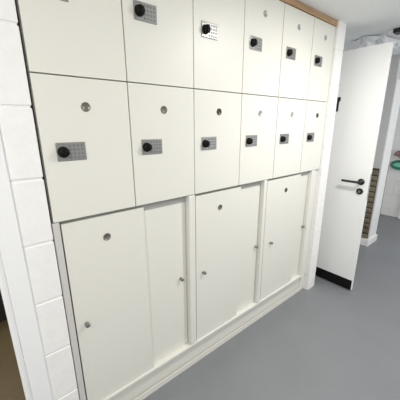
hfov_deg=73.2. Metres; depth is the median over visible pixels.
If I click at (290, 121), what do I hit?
locker
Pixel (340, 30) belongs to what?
wall
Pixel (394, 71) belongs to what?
wall
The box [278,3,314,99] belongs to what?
locker
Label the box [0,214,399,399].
floor
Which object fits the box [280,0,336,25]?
trim
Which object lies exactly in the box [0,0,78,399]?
wall
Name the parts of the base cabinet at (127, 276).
sliding door, sliding door, post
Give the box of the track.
[389,27,399,34]
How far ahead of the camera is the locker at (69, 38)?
0.90 m
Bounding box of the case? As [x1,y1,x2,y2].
[390,160,399,169]
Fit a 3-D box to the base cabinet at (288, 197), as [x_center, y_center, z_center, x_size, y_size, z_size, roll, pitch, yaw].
[0.545,0.216,2.212,0.606,0.920,0.436,-13,20,-38]
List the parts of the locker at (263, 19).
lock knob, keypad plate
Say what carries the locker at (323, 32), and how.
on the locker at (315, 113)
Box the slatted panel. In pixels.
[361,168,379,237]
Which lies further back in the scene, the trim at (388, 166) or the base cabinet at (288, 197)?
the trim at (388, 166)
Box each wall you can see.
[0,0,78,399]
[303,20,346,289]
[367,54,399,238]
[380,106,399,217]
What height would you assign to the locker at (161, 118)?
0.504 m
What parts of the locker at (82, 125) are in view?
lock knob, keypad plate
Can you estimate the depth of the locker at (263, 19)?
1.47 m
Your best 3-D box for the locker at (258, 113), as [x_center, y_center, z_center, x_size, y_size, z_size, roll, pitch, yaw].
[0.221,-0.399,1.765,0.327,0.504,0.466,-13,20,-38]
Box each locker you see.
[15,0,125,81]
[27,73,134,222]
[121,0,192,88]
[127,83,193,205]
[191,0,244,93]
[193,89,241,193]
[238,94,277,184]
[239,0,284,96]
[273,98,306,177]
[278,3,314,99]
[300,100,326,172]
[307,17,335,101]
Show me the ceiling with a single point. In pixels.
(363, 18)
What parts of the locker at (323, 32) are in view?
keypad plate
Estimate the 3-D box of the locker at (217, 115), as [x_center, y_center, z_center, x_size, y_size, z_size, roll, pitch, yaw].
[-0.032,-0.342,1.565,0.327,0.504,0.466,-13,20,-38]
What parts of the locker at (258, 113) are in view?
lock knob, keypad plate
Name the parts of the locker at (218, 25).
lock knob, keypad plate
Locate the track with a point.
(396, 31)
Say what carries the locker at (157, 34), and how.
on the locker at (161, 118)
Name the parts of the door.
kick plate, black plate, handle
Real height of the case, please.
0.150 m
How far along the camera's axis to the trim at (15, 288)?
0.93 m
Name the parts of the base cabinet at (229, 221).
sliding door, sliding door, post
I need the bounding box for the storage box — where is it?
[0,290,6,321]
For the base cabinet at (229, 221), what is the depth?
1.67 m
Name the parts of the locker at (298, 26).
lock knob, keypad plate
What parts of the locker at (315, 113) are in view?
keypad plate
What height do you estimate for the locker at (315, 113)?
0.504 m
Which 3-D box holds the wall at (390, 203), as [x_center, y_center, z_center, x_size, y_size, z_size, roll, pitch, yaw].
[3.010,-0.847,4.292,0.125,2.194,2.132,-13,20,-38]
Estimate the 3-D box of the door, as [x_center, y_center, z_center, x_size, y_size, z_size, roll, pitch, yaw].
[1.102,-0.223,2.418,0.086,1.989,0.748,-13,20,-38]
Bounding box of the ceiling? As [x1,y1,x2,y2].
[297,0,399,54]
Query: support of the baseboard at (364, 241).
attached to the wall at (394, 71)
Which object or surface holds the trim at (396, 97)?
attached to the wall at (394, 71)
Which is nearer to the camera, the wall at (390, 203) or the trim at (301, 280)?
the trim at (301, 280)
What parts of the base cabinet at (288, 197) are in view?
sliding door, post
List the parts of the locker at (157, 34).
lock knob, keypad plate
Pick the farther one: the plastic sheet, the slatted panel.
the slatted panel
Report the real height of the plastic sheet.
0.078 m
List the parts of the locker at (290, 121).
lock knob, keypad plate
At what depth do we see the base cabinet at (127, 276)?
1.26 m
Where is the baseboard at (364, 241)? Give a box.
[360,234,377,246]
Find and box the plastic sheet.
[351,34,399,48]
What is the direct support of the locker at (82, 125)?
on the base cabinet at (127, 276)
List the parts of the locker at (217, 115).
lock knob, keypad plate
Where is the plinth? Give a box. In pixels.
[86,274,303,399]
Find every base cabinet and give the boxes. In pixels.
[50,194,195,399]
[194,180,266,339]
[260,170,314,299]
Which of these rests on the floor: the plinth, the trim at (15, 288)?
the plinth
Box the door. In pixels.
[315,42,393,289]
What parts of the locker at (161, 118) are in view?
lock knob, keypad plate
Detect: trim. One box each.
[0,136,52,399]
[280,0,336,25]
[299,169,316,289]
[368,79,399,238]
[376,166,388,233]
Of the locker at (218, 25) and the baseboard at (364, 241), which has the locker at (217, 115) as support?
the locker at (218, 25)

